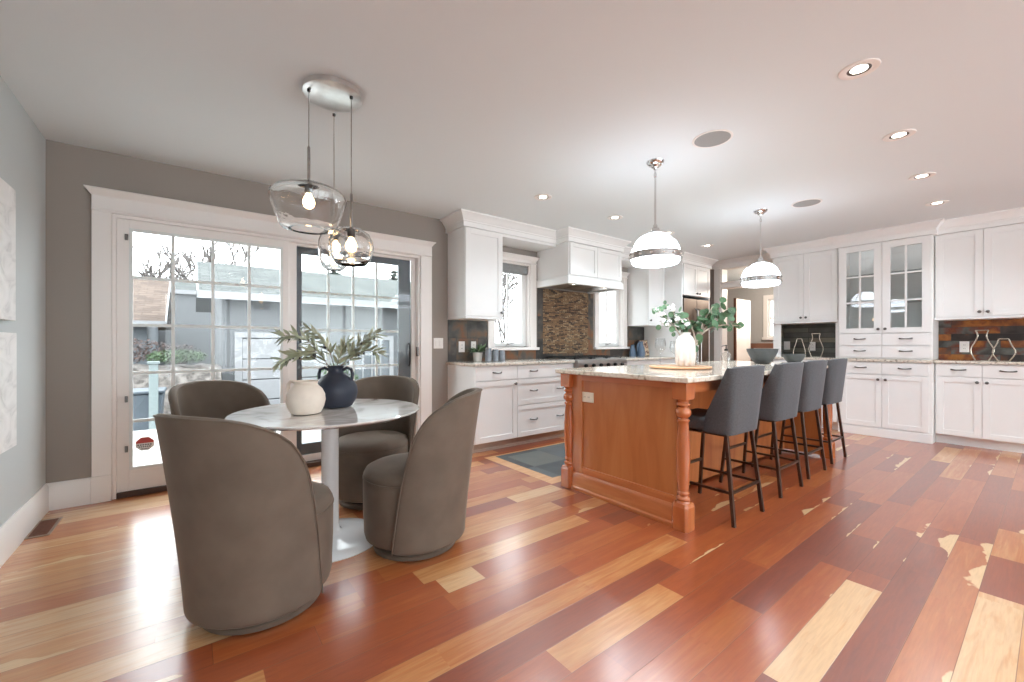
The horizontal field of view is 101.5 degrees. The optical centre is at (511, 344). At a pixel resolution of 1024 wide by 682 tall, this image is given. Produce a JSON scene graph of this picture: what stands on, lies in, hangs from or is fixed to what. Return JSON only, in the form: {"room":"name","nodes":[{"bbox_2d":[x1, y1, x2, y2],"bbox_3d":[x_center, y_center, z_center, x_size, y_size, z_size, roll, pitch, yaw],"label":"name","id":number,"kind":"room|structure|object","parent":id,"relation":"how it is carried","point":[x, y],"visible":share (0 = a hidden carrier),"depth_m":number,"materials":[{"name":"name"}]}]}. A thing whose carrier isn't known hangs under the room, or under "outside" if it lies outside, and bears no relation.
{"room":"eat-in kitchen","nodes":[
{"label":"eat-in kitchen","id":0,"kind":"room"},
{"bbox_2d":[0,76,45,526],"bbox_3d":[-0.946,-0.130,-0.173,0.150,2.520,7.478,0,0,-38],"label":"wall","id":1,"kind":"structure","parent":0,"point":[22,144],"depth_m":2.51,"materials":[{"name":"grey paint"}]},
{"bbox_2d":[0,177,15,320],"bbox_3d":[-2.495,-0.475,1.998,0.035,0.700,0.600,0,0,-38],"label":"print","id":2,"kind":"object","parent":1,"relation":"attached to","point":[7,193],"visible":1,"depth_m":2.14},
{"bbox_2d":[0,332,16,453],"bbox_3d":[-2.505,0.242,2.010,0.035,0.605,0.600,0,0,-38],"label":"print","id":3,"kind":"object","parent":1,"relation":"attached to","point":[8,341],"visible":1,"depth_m":2.16},
{"bbox_2d":[0,483,48,567],"bbox_3d":[-0.879,1.038,-0.122,0.018,0.185,7.478,0,0,-38],"label":"baseboard","id":4,"kind":"structure","parent":1,"relation":"attached to","point":[13,532],"depth_m":2.39,"materials":[{"name":"white paint"}]},
{"bbox_2d":[46,139,636,482],"bbox_3d":[-0.093,-0.130,5.292,8.160,2.520,0.150,0,0,-38],"label":"wall","id":5,"kind":"structure","parent":0,"point":[69,167],"depth_m":2.96,"materials":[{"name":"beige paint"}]},
{"bbox_2d":[47,477,90,510],"bbox_3d":[-1.943,1.038,3.764,3.065,0.185,0.018,0,0,-38],"label":"baseboard","id":6,"kind":"structure","parent":5,"relation":"attached to","point":[77,492],"depth_m":2.89,"materials":[{"name":"white paint"}]},
{"bbox_2d":[84,185,435,503],"bbox_3d":[-1.965,0.010,3.817,2.716,2.240,0.209,0,0,-38],"label":"door","id":7,"kind":"structure","parent":5,"relation":"in","point":[114,475],"depth_m":3.27,"materials":[{"name":"white paint"}]},
{"bbox_2d":[135,437,153,450],"bbox_3d":[-2.786,0.755,3.175,0.107,0.102,0.002,0,0,-38],"label":"decal","id":8,"kind":"object","parent":7,"relation":"attached to","point":[144,443],"visible":1,"depth_m":3.17,"materials":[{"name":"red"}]},
{"bbox_2d":[447,227,502,320],"bbox_3d":[-0.403,-0.759,4.691,0.494,0.970,0.420,0,0,-38],"label":"upper cabinet","id":9,"kind":"object","parent":5,"relation":"attached to","point":[475,256],"visible":1,"depth_m":4.55,"materials":[{"name":"white paint"}]},
{"bbox_2d":[488,252,539,349],"bbox_3d":[-0.021,-0.527,5.309,0.835,1.205,0.209,0,0,-38],"label":"window","id":10,"kind":"structure","parent":5,"relation":"in","point":[527,282],"depth_m":5.44,"materials":[{"name":"white paint"}]},
{"bbox_2d":[503,262,527,274],"bbox_3d":[-0.015,-0.963,5.296,0.530,0.134,0.038,0,0,-38],"label":"roman shade","id":11,"kind":"object","parent":10,"relation":"attached to","point":[510,268],"visible":0.58,"depth_m":5.32,"materials":[{"name":"fabric"}]},
{"bbox_2d":[448,288,643,360],"bbox_3d":[0.735,-0.274,5.827,3.671,0.936,0.010,0,0,-38],"label":"wall tile","id":12,"kind":"structure","parent":5,"relation":"attached to","point":[458,330],"depth_m":5.37,"materials":[{"name":"tile"}]},
{"bbox_2d":[543,288,587,353],"bbox_3d":[0.759,-0.306,5.842,0.878,0.872,0.014,0,0,-38],"label":"tiled wall","id":13,"kind":"structure","parent":5,"relation":"attached to","point":[565,313],"depth_m":5.81,"materials":[{"name":"tile"}]},
{"bbox_2d":[503,234,633,267],"bbox_3d":[0.866,-1.242,5.702,2.750,0.055,0.368,0,0,-38],"label":"soffit","id":14,"kind":"structure","parent":5,"relation":"attached to","point":[508,240],"depth_m":5.15,"materials":[{"name":"white paint"}]},
{"bbox_2d":[440,209,717,268],"bbox_3d":[1.335,-1.317,5.734,4.752,0.145,0.595,0,0,-34],"label":"trim","id":15,"kind":"structure","parent":5,"relation":"attached to","point":[460,218],"depth_m":5.00,"materials":[{"name":"white paint"}]},
{"bbox_2d":[536,241,622,293],"bbox_3d":[0.911,-0.992,5.588,1.045,0.504,0.600,0,0,-38],"label":"range hood","id":16,"kind":"object","parent":5,"relation":"attached to","point":[568,265],"visible":1,"depth_m":5.32,"materials":[{"name":"white paint"}]},
{"bbox_2d":[593,272,629,348],"bbox_3d":[1.491,-0.527,6.471,0.830,1.205,0.209,0,0,-38],"label":"window","id":17,"kind":"structure","parent":5,"relation":"in","point":[617,344],"depth_m":6.61,"materials":[{"name":"white paint"}]},
{"bbox_2d":[628,267,664,326],"bbox_3d":[2.147,-0.766,6.650,0.432,0.955,0.420,0,0,-38],"label":"upper cabinet","id":18,"kind":"object","parent":5,"relation":"attached to","point":[646,286],"visible":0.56,"depth_m":6.52,"materials":[{"name":"white paint"}]},
{"bbox_2d":[0,0,1023,280],"bbox_3d":[3.507,-1.450,3.248,11.380,0.120,7.778,0,0,-38],"label":"ceiling","id":19,"kind":"structure","parent":0,"point":[489,107],"depth_m":2.43,"materials":[{"name":"white paint"}]},
{"bbox_2d":[268,74,373,270],"bbox_3d":[-1.054,-0.914,2.299,0.505,0.952,0.446,0,0,-38],"label":"pendant","id":20,"kind":"object","parent":19,"relation":"hanging from","point":[304,206],"visible":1,"depth_m":2.20,"materials":[{"name":"glass"}]},
{"bbox_2d":[629,158,682,267],"bbox_3d":[1.092,-0.995,3.191,0.396,0.791,0.387,0,0,-38],"label":"dome pendant","id":21,"kind":"object","parent":19,"relation":"hanging from","point":[656,248],"visible":1,"depth_m":3.08,"materials":[{"name":"silver metal"}]},
{"bbox_2d":[631,255,679,267],"bbox_3d":[1.092,-0.621,3.191,0.352,0.043,0.352,0,0,-38],"label":"diffuser","id":22,"kind":"object","parent":21,"relation":"attached to","point":[649,261],"depth_m":3.09,"materials":[{"name":"white"}]},
{"bbox_2d":[692,129,732,147],"bbox_3d":[1.355,-1.387,2.832,0.254,0.006,0.254,0,0,-38],"label":"ceiling speaker","id":23,"kind":"object","parent":19,"relation":"attached to","point":[713,138],"visible":1,"depth_m":2.82,"materials":[{"name":"white paint"}]},
{"bbox_2d":[740,208,782,287],"bbox_3d":[2.585,-0.995,4.350,0.396,0.791,0.387,0,0,-38],"label":"dome pendant","id":24,"kind":"object","parent":19,"relation":"hanging from","point":[760,274],"visible":1,"depth_m":4.24,"materials":[{"name":"silver metal"}]},
{"bbox_2d":[741,280,780,287],"bbox_3d":[2.585,-0.621,4.350,0.352,0.043,0.352,0,0,-38],"label":"diffuser","id":25,"kind":"object","parent":24,"relation":"attached to","point":[752,283],"depth_m":4.25,"materials":[{"name":"white"}]},
{"bbox_2d":[791,199,822,207],"bbox_3d":[2.901,-1.387,4.120,0.254,0.006,0.254,0,0,-38],"label":"ceiling speaker","id":26,"kind":"object","parent":19,"relation":"attached to","point":[808,202],"visible":1,"depth_m":4.12,"materials":[{"name":"white paint"}]},
{"bbox_2d":[793,200,820,206],"bbox_3d":[2.901,-1.387,4.120,0.224,0.005,0.224,0,0,-38],"label":"speaker grille","id":27,"kind":"object","parent":26,"relation":"attached to","point":[803,203],"depth_m":4.12,"materials":[{"name":"grey metal"}]},
{"bbox_2d":[838,58,880,79],"bbox_3d":[1.753,-1.387,2.114,0.168,0.007,0.168,0,0,-38],"label":"recessed light","id":28,"kind":"object","parent":19,"relation":"in","point":[868,65],"visible":1,"depth_m":2.11,"materials":[{"name":"white paint"}]},
{"bbox_2d":[882,128,916,141],"bbox_3d":[2.572,-1.387,2.780,0.168,0.007,0.168,0,0,-38],"label":"recessed light","id":29,"kind":"object","parent":19,"relation":"in","point":[894,136],"visible":1,"depth_m":2.77,"materials":[{"name":"grey metal"}]},
{"bbox_2d":[908,172,935,179],"bbox_3d":[3.388,-1.387,3.458,0.168,0.007,0.168,0,0,-38],"label":"recessed light","id":30,"kind":"object","parent":19,"relation":"in","point":[926,174],"visible":1,"depth_m":3.45,"materials":[{"name":"grey metal"}]},
{"bbox_2d":[0,428,1023,681],"bbox_3d":[3.442,1.160,3.292,11.030,0.060,7.628,0,0,-38],"label":"floor","id":31,"kind":"structure","parent":0,"point":[897,560],"depth_m":1.91,"materials":[{"name":"brown wood"}]},
{"bbox_2d":[24,517,62,539],"bbox_3d":[-2.876,1.127,2.570,0.110,0.006,0.320,0,0,-38],"label":"floor vent","id":32,"kind":"object","parent":31,"relation":"in","point":[43,527],"visible":0.99,"depth_m":2.56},
{"bbox_2d":[168,380,275,431],"bbox_3d":[-1.902,0.693,2.804,0.621,0.875,0.664,0,0,-42],"label":"swivel chair","id":33,"kind":"object","parent":31,"relation":"on","point":[219,399],"visible":0.35,"depth_m":2.97,"materials":[{"name":"beige fabric"}]},
{"bbox_2d":[153,413,333,635],"bbox_3d":[-1.101,0.693,1.792,0.621,0.875,0.664,0,0,44],"label":"swivel chair","id":34,"kind":"object","parent":31,"relation":"on","point":[253,530],"visible":1,"depth_m":1.56,"materials":[{"name":"beige fabric"}]},
{"bbox_2d":[312,481,332,514],"bbox_3d":[-1.087,0.695,1.863,0.534,0.072,0.534,0,0,20],"label":"seat cushion","id":35,"kind":"object","parent":34,"relation":"on","point":[323,495],"depth_m":1.88,"materials":[{"name":"beige fabric"}]},
{"bbox_2d":[224,399,418,562],"bbox_3d":[-1.052,0.755,2.420,1.010,0.750,1.010,0,0,-38],"label":"dining table","id":36,"kind":"object","parent":31,"relation":"on","point":[349,539],"visible":0.61,"depth_m":2.36,"materials":[{"name":"white stone"}]},
{"bbox_2d":[285,379,325,414],"bbox_3d":[-1.127,0.286,2.287,0.198,0.185,0.198,0,0,-25],"label":"ceramic jug","id":37,"kind":"object","parent":36,"relation":"on","point":[305,397],"visible":1,"depth_m":2.22,"materials":[{"name":"ceramic"}]},
{"bbox_2d":[317,365,357,407],"bbox_3d":[-1.071,0.255,2.544,0.253,0.248,0.253,0,0,0],"label":"ceramic vase","id":38,"kind":"object","parent":36,"relation":"on","point":[340,389],"visible":0.88,"depth_m":2.47,"materials":[{"name":"ceramic"}]},
{"bbox_2d":[269,348,326,371],"bbox_3d":[-1.262,0.129,2.529,0.384,0.216,0.119,0,0,-11],"label":"branch","id":39,"kind":"object","parent":38,"relation":"in","point":[291,354],"visible":0.79,"depth_m":2.50,"materials":[{"name":"green plant"}]},
{"bbox_2d":[271,324,326,363],"bbox_3d":[-1.273,0.057,2.554,0.400,0.360,0.110,0,0,-10],"label":"branch","id":40,"kind":"object","parent":38,"relation":"in","point":[288,336],"visible":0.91,"depth_m":2.54,"materials":[{"name":"green plant"}]},
{"bbox_2d":[296,343,329,365],"bbox_3d":[-1.167,0.110,2.493,0.221,0.255,0.096,0,0,-24],"label":"branch","id":41,"kind":"object","parent":38,"relation":"in","point":[310,350],"visible":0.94,"depth_m":2.49,"materials":[{"name":"green plant"}]},
{"bbox_2d":[300,321,336,365],"bbox_3d":[-1.195,0.047,2.582,0.252,0.379,0.112,0,0,-1],"label":"branch","id":42,"kind":"object","parent":38,"relation":"in","point":[314,333],"visible":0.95,"depth_m":2.56,"materials":[{"name":"green plant"}]},
{"bbox_2d":[333,335,356,365],"bbox_3d":[-1.026,0.084,2.582,0.163,0.305,0.124,0,0,-38],"label":"branch","id":43,"kind":"object","parent":38,"relation":"in","point":[341,349],"visible":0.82,"depth_m":2.57,"materials":[{"name":"green plant"}]},
{"bbox_2d":[340,327,386,365],"bbox_3d":[-0.917,0.061,2.549,0.314,0.352,0.121,0,0,1],"label":"branch","id":44,"kind":"object","parent":38,"relation":"in","point":[368,337],"visible":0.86,"depth_m":2.54,"materials":[{"name":"green plant"}]},
{"bbox_2d":[341,341,386,365],"bbox_3d":[-0.910,0.107,2.524,0.330,0.260,0.117,0,0,1],"label":"branch","id":45,"kind":"object","parent":38,"relation":"in","point":[365,348],"visible":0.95,"depth_m":2.52,"materials":[{"name":"green plant"}]},
{"bbox_2d":[339,375,418,509],"bbox_3d":[-1.030,0.693,3.127,0.621,0.875,0.664,0,0,28],"label":"swivel chair","id":46,"kind":"object","parent":31,"relation":"on","point":[359,446],"visible":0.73,"depth_m":3.00,"materials":[{"name":"brown fabric"}]},
{"bbox_2d":[339,430,408,452],"bbox_3d":[-1.025,0.695,3.054,0.534,0.072,0.534,0,0,4],"label":"seat cushion","id":47,"kind":"object","parent":46,"relation":"on","point":[350,441],"depth_m":2.92,"materials":[{"name":"brown fabric"}]},
{"bbox_2d":[362,388,481,561],"bbox_3d":[-0.498,0.693,2.407,0.664,0.875,0.621,0,0,24],"label":"swivel chair","id":48,"kind":"object","parent":31,"relation":"on","point":[415,501],"visible":1,"depth_m":2.15,"materials":[{"name":"beige fabric"}]},
{"bbox_2d":[363,452,408,486],"bbox_3d":[-0.570,0.695,2.397,0.534,0.072,0.534,0,0,0],"label":"seat cushion","id":49,"kind":"object","parent":48,"relation":"on","point":[387,471],"depth_m":2.23,"materials":[{"name":"beige fabric"}]},
{"bbox_2d":[448,365,517,452],"bbox_3d":[-0.322,0.679,4.633,0.543,0.902,0.612,0,0,-38],"label":"base cabinet","id":50,"kind":"object","parent":31,"relation":"on","point":[496,426],"visible":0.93,"depth_m":4.44,"materials":[{"name":"white paint"}]},
{"bbox_2d":[512,363,572,445],"bbox_3d":[0.241,0.679,5.066,0.875,0.902,0.612,0,0,-38],"label":"base cabinet","id":51,"kind":"object","parent":31,"relation":"on","point":[540,392],"visible":0.67,"depth_m":4.80,"materials":[{"name":"white paint"}]},
{"bbox_2d":[446,359,574,366],"bbox_3d":[0.015,0.211,4.892,1.444,0.031,0.591,0,0,-38],"label":"countertop","id":52,"kind":"structure","parent":51,"relation":"on","point":[524,361],"depth_m":4.66,"materials":[{"name":"beige stone"}]},
{"bbox_2d":[466,344,486,360],"bbox_3d":[-0.400,0.092,4.770,0.313,0.206,0.246,0,0,-38],"label":"potted plant","id":53,"kind":"object","parent":52,"relation":"on","point":[477,356],"visible":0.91,"depth_m":4.75,"materials":[{"name":"white ceramic"}]},
{"bbox_2d":[544,355,626,367],"bbox_3d":[0.997,0.250,5.581,0.940,0.186,0.659,0,0,-38],"label":"rangetop","id":54,"kind":"object","parent":52,"relation":"on","point":[581,361],"visible":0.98,"depth_m":5.36,"materials":[{"name":"metal"}]},
{"bbox_2d":[627,359,674,364],"bbox_3d":[1.859,0.679,6.308,1.303,0.902,0.612,0,0,-38],"label":"base cabinet","id":55,"kind":"object","parent":31,"relation":"on","point":[662,361],"visible":0.05,"depth_m":6.09,"materials":[{"name":"white paint"}]},
{"bbox_2d":[610,356,674,360],"bbox_3d":[1.858,0.211,6.308,1.300,0.031,0.591,0,0,-38],"label":"countertop","id":56,"kind":"structure","parent":55,"relation":"on","point":[628,358],"depth_m":6.17,"materials":[{"name":"beige stone"}]},
{"bbox_2d":[637,341,644,356],"bbox_3d":[2.034,0.075,6.600,0.132,0.240,0.149,0,0,15],"label":"carafe","id":57,"kind":"object","parent":56,"relation":"on","point":[640,348],"visible":1,"depth_m":6.56,"materials":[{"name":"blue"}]},
{"bbox_2d":[683,298,708,361],"bbox_3d":[2.759,0.205,6.902,0.761,1.850,0.715,0,0,-38],"label":"refrigerator","id":58,"kind":"object","parent":31,"relation":"on","point":[693,307],"visible":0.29,"depth_m":6.66,"materials":[{"name":"silver metal"}]},
{"bbox_2d":[561,374,834,532],"bbox_3d":[1.803,0.681,3.756,2.753,0.898,1.078,0,0,-38],"label":"kitchen island","id":59,"kind":"object","parent":31,"relation":"on","point":[633,448],"visible":0.62,"depth_m":2.94,"materials":[{"name":"brown wood"}]},
{"bbox_2d":[582,392,593,402],"bbox_3d":[0.572,0.404,3.192,0.008,0.076,0.132,0,0,-38],"label":"power outlet","id":60,"kind":"object","parent":59,"relation":"attached to","point":[586,396],"visible":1,"depth_m":3.18,"materials":[{"name":"beige plastic"}]},
{"bbox_2d":[555,360,827,382],"bbox_3d":[1.813,0.214,3.763,2.840,0.034,1.130,0,0,-38],"label":"island countertop","id":61,"kind":"structure","parent":59,"relation":"on","point":[639,372],"depth_m":3.02,"materials":[{"name":"beige stone"}]},
{"bbox_2d":[649,364,711,369],"bbox_3d":[1.367,0.186,3.408,0.480,0.020,0.480,0,0,-38],"label":"serving board","id":62,"kind":"object","parent":61,"relation":"on","point":[661,366],"visible":0.93,"depth_m":3.27,"materials":[{"name":"brown wood"}]},
{"bbox_2d":[675,332,695,365],"bbox_3d":[1.404,0.042,3.392,0.161,0.272,0.153,0,0,-38],"label":"ribbed vase","id":63,"kind":"object","parent":62,"relation":"on","point":[685,348],"visible":1,"depth_m":3.34,"materials":[{"name":"white ceramic"}]},
{"bbox_2d":[652,300,684,336],"bbox_3d":[1.272,-0.119,3.391,0.279,0.464,0.132,0,0,12],"label":"stem","id":64,"kind":"object","parent":63,"relation":"in","point":[670,322],"visible":0.94,"depth_m":3.39,"materials":[{"name":"green plant"}]},
{"bbox_2d":[669,313,689,331],"bbox_3d":[1.363,-0.071,3.405,0.161,0.367,0.119,0,0,18],"label":"stem","id":65,"kind":"object","parent":63,"relation":"in","point":[684,321],"visible":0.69,"depth_m":3.38,"materials":[{"name":"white plant"}]},
{"bbox_3d":[1.492,0.135,3.409,0.068,0.085,0.068,0,0,-38],"label":"bud vase","id":66,"kind":"object","parent":62,"relation":"on","visible":0},
{"bbox_2d":[679,297,743,364],"bbox_3d":[1.617,-0.113,3.417,0.531,0.558,0.176,0,0,-4],"label":"branch","id":67,"kind":"object","parent":66,"relation":"in","point":[707,317],"visible":0.98,"depth_m":3.40,"materials":[{"name":"green plant"}]},
{"bbox_2d":[746,349,778,363],"bbox_3d":[2.539,0.121,4.246,0.284,0.150,0.284,0,0,-38],"label":"stoneware bowl","id":68,"kind":"object","parent":61,"relation":"on","point":[759,356],"visible":1,"depth_m":4.16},
{"bbox_2d":[782,354,805,362],"bbox_3d":[2.851,0.148,4.233,0.200,0.095,0.200,0,0,-38],"label":"stoneware bowl","id":69,"kind":"object","parent":61,"relation":"on","point":[789,358],"visible":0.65,"depth_m":4.17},
{"bbox_2d":[688,365,764,527],"bbox_3d":[1.402,0.635,2.872,0.454,0.993,0.497,0,0,-38],"label":"bar stool","id":70,"kind":"object","parent":31,"relation":"on","point":[734,408],"visible":0.91,"depth_m":2.67,"materials":[{"name":"fabric"}]},
{"bbox_2d":[688,408,707,429],"bbox_3d":[1.377,0.527,2.905,0.380,0.094,0.415,0,0,-38],"label":"seat cushion","id":71,"kind":"object","parent":70,"relation":"on","point":[698,419],"depth_m":2.80,"materials":[{"name":"grey fabric"}]},
{"bbox_2d":[719,362,803,497],"bbox_3d":[2.009,0.635,3.368,0.454,0.993,0.497,0,0,-38],"label":"bar stool","id":72,"kind":"object","parent":31,"relation":"on","point":[780,395],"visible":0.88,"depth_m":3.15,"materials":[{"name":"grey fabric"}]},
{"bbox_2d":[751,343,772,360],"bbox_3d":[5.426,0.555,8.613,0.400,1.150,1.150,0,0,-38],"label":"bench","id":73,"kind":"object","parent":31,"relation":"on","point":[753,345],"visible":0.05,"depth_m":8.64,"materials":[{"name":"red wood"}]},
{"bbox_2d":[751,360,827,478],"bbox_3d":[2.518,0.635,3.797,0.454,0.993,0.497,0,0,-38],"label":"bar stool","id":74,"kind":"object","parent":31,"relation":"on","point":[814,372],"visible":0.77,"depth_m":3.58,"materials":[{"name":"grey fabric"}]},
{"bbox_2d":[773,359,837,429],"bbox_3d":[4.139,0.673,5.849,0.404,0.914,0.772,0,0,-38],"label":"base cabinet","id":75,"kind":"object","parent":31,"relation":"on","point":[835,416],"visible":0.05,"depth_m":5.54,"materials":[{"name":"white paint"}]},
{"bbox_2d":[774,356,836,359],"bbox_3d":[4.145,0.198,5.855,0.368,0.035,0.774,0,0,-38],"label":"countertop","id":76,"kind":"structure","parent":75,"relation":"on","point":[781,357],"depth_m":5.66,"materials":[{"name":"beige stone"}]},
{"bbox_2d":[773,322,837,357],"bbox_3d":[4.157,-0.054,5.863,0.337,0.466,0.772,0,0,-38],"label":"end panel","id":77,"kind":"object","parent":76,"relation":"on","point":[777,328],"visible":0.52,"depth_m":6.02,"materials":[{"name":"white paint"}]},
{"bbox_2d":[779,358,847,463],"bbox_3d":[3.050,0.635,4.237,0.454,0.993,0.497,0,0,-38],"label":"bar stool","id":78,"kind":"object","parent":31,"relation":"on","point":[836,371],"visible":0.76,"depth_m":4.00,"materials":[{"name":"grey fabric"}]},
{"bbox_2d":[838,361,935,443],"bbox_3d":[4.631,0.673,5.185,0.434,0.914,0.872,0,0,-38],"label":"base cabinet","id":79,"kind":"object","parent":31,"relation":"on","point":[893,400],"visible":0.88,"depth_m":5.01,"materials":[{"name":"white paint"}]},
{"bbox_2d":[837,358,937,362],"bbox_3d":[4.635,0.198,5.189,0.403,0.035,0.874,0,0,-38],"label":"countertop","id":80,"kind":"structure","parent":79,"relation":"on","point":[849,359],"depth_m":5.00,"materials":[{"name":"beige stone"}]},
{"bbox_2d":[838,234,938,359],"bbox_3d":[4.630,-0.532,5.185,0.433,1.423,0.872,0,0,-38],"label":"cabinet","id":81,"kind":"object","parent":80,"relation":"on","point":[886,290],"visible":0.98,"depth_m":5.13,"materials":[{"name":"white paint"}]},
{"bbox_2d":[847,300,921,305],"bbox_3d":[4.671,-0.515,5.216,0.303,0.008,0.810,0,0,-38],"label":"shelf","id":82,"kind":"object","parent":81,"relation":"attached to","point":[912,302],"depth_m":5.21,"materials":[{"name":"white glass"}]},
{"bbox_2d":[935,363,1023,452],"bbox_3d":[5.162,0.673,4.580,0.329,0.914,0.726,0,0,-38],"label":"base cabinet","id":83,"kind":"object","parent":31,"relation":"on","point":[977,405],"visible":1,"depth_m":4.52,"materials":[{"name":"white paint"}]},
{"bbox_2d":[934,360,1023,364],"bbox_3d":[5.174,0.200,4.569,0.303,0.031,0.762,0,0,-38],"label":"countertop","id":84,"kind":"structure","parent":83,"relation":"on","point":[935,361],"depth_m":4.50,"materials":[{"name":"beige stone"}]},
{"bbox_2d":[970,330,994,360],"bbox_3d":[5.167,0.013,4.600,0.060,0.342,0.182,0,0,-38],"label":"vase","id":85,"kind":"object","parent":84,"relation":"on","point":[975,330],"visible":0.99,"depth_m":4.59,"materials":[{"name":"beige metal"}]},
{"bbox_2d":[495,443,564,477],"bbox_3d":[1.463,1.160,4.932,3.470,0.060,0.840,0,0,-38],"label":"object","id":86,"kind":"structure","parent":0,"point":[547,460],"depth_m":4.14,"materials":[{"name":"fabric"}]},
{"bbox_2d":[644,263,709,360],"bbox_3d":[2.748,-0.057,6.916,0.840,2.374,0.731,0,0,-38],"label":"enclosure","id":87,"kind":"object","parent":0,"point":[682,280],"visible":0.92,"depth_m":6.61,"materials":[{"name":"white paint"}]},
{"bbox_2d":[599,286,772,361],"bbox_3d":[4.264,-0.130,8.509,2.970,2.520,4.600,0,0,-38],"label":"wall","id":88,"kind":"structure","parent":0,"point":[755,295],"depth_m":9.18,"materials":[{"name":"grey paint"}]},
{"bbox_2d":[734,298,750,360],"bbox_3d":[4.655,0.110,8.456,0.655,2.040,0.048,0,0,-38],"label":"hall door","id":89,"kind":"structure","parent":88,"relation":"in","point":[742,337],"depth_m":8.42,"materials":[{"name":"white paint"}]},
{"bbox_2d":[762,295,772,339],"bbox_3d":[5.719,-0.575,8.839,0.140,0.970,0.750,0,0,-38],"label":"window","id":90,"kind":"structure","parent":88,"relation":"in","point":[765,297],"depth_m":9.05,"materials":[{"name":"white paint"}]},
{"bbox_2d":[710,269,938,360],"bbox_3d":[5.395,-0.130,4.698,0.180,2.520,7.478,0,0,-38],"label":"wall","id":91,"kind":"structure","parent":0,"point":[711,271],"depth_m":7.13,"materials":[{"name":"beige paint"}]},
{"bbox_2d":[710,253,772,269],"bbox_3d":[3.502,-1.335,6.951,0.116,0.130,1.598,0,0,-38],"label":"trim","id":92,"kind":"structure","parent":91,"relation":"attached to","point":[751,259],"depth_m":6.73,"materials":[{"name":"white paint"}]},
{"bbox_2d":[714,261,772,360],"bbox_3d":[3.809,-0.070,6.744,0.202,2.400,1.015,0,0,-38],"label":"door frame","id":93,"kind":"structure","parent":91,"relation":"in","point":[721,285],"depth_m":7.03,"materials":[{"name":"white paint"}]},
{"bbox_2d":[772,249,837,324],"bbox_3d":[4.140,-0.766,5.850,0.403,0.955,0.780,0,0,-38],"label":"upper cabinet","id":94,"kind":"object","parent":91,"relation":"attached to","point":[807,293],"visible":0.97,"depth_m":5.72,"materials":[{"name":"white paint"}]},
{"bbox_2d":[763,207,1023,258],"bbox_3d":[4.607,-1.317,5.181,0.481,0.145,2.597,0,0,-38],"label":"trim","id":95,"kind":"structure","parent":91,"relation":"attached to","point":[941,226],"depth_m":4.87,"materials":[{"name":"white paint"}]},
{"bbox_2d":[783,318,1023,360],"bbox_3d":[4.797,-0.052,5.320,0.010,0.471,2.413,0,0,-38],"label":"tiled wall","id":96,"kind":"structure","parent":91,"relation":"attached to","point":[951,333],"depth_m":4.82,"materials":[{"name":"tile"}]},
{"bbox_2d":[934,223,1023,320],"bbox_3d":[5.169,-0.759,4.572,0.328,0.970,0.756,0,0,-38],"label":"upper cabinet","id":97,"kind":"object","parent":91,"relation":"attached to","point":[979,274],"visible":1,"depth_m":4.51,"materials":[{"name":"white paint"}]},
{"label":"outside","id":98,"kind":"structure","parent":0,"visible":0},
{"bbox_3d":[-16.717,1.850,29.969,70.000,0.200,52.100,0,0,-38],"label":"ground","id":99,"kind":"structure","parent":98,"visible":0},
{"bbox_2d":[133,387,166,430],"bbox_3d":[-6.130,1.250,6.880,0.680,1.000,0.740,0,0,-38],"label":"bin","id":100,"kind":"object","parent":99,"relation":"on","point":[140,395],"visible":0.23,"depth_m":6.68,"materials":[{"name":"grey"}]},
{"bbox_2d":[133,279,170,364],"bbox_3d":[-14.978,-0.160,10.921,9.410,3.820,6.030,0,0,-38],"label":"house","id":101,"kind":"structure","parent":99,"relation":"on","point":[151,298],"depth_m":12.16,"materials":[{"name":"grey"}]},
{"bbox_2d":[147,361,159,429],"bbox_3d":[-5.628,1.010,6.572,0.150,1.480,0.150,0,0,-38],"label":"gate post","id":102,"kind":"object","parent":99,"relation":"on","point":[153,365],"visible":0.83,"depth_m":6.53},
{"bbox_2d":[133,363,221,414],"bbox_3d":[-7.839,1.085,7.970,3.750,1.329,2.902,0,0,-38],"label":"bank","id":103,"kind":"object","parent":99,"relation":"on","point":[139,380],"visible":0.12,"depth_m":8.18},
{"bbox_2d":[133,338,200,362],"bbox_3d":[-8.786,0.152,8.630,3.802,0.645,0.925,0,0,-38],"label":"hedge","id":104,"kind":"object","parent":103,"relation":"on","point":[139,357],"visible":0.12,"depth_m":9.19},
{"bbox_2d":[146,349,206,364],"bbox_3d":[-6.870,0.259,8.587,1.013,0.331,0.614,0,0,-38],"label":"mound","id":105,"kind":"object","parent":103,"relation":"on","point":[180,358],"visible":0.86,"depth_m":8.50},
{"bbox_2d":[158,282,210,364],"bbox_3d":[-13.096,-0.410,17.663,3.310,4.320,2.230,0,0,-38],"label":"garage","id":106,"kind":"structure","parent":99,"relation":"on","point":[185,293],"depth_m":16.64,"materials":[{"name":"grey paint"}]},
{"bbox_2d":[133,240,260,279],"bbox_3d":[-16.290,-2.013,20.945,5.659,7.561,6.114,0,0,41],"label":"bare tree","id":107,"kind":"object","parent":99,"relation":"on","point":[181,274],"visible":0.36,"depth_m":20.20,"materials":[{"name":"grey plant"}]},
{"bbox_2d":[195,261,410,404],"bbox_3d":[-5.462,-0.210,13.061,7.050,3.920,5.870,0,0,-38],"label":"neighboring house","id":108,"kind":"structure","parent":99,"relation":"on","point":[231,302],"depth_m":10.30,"materials":[{"name":"grey paint"}]},
{"bbox_2d":[495,273,519,342],"bbox_3d":[-0.686,-1.277,21.529,4.929,6.094,3.549,0,0,-38],"label":"bare tree","id":109,"kind":"object","parent":99,"relation":"on","point":[500,330],"visible":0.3,"depth_m":21.63,"materials":[{"name":"grey plant"}]},
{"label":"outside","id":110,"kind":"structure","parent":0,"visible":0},
{"bbox_2d":[133,429,320,465],"bbox_3d":[-2.538,1.300,5.766,15.000,0.160,3.562,0,0,-38],"label":"patio slab","id":111,"kind":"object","parent":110,"point":[153,455],"depth_m":5.14,"materials":[{"name":"concrete"}]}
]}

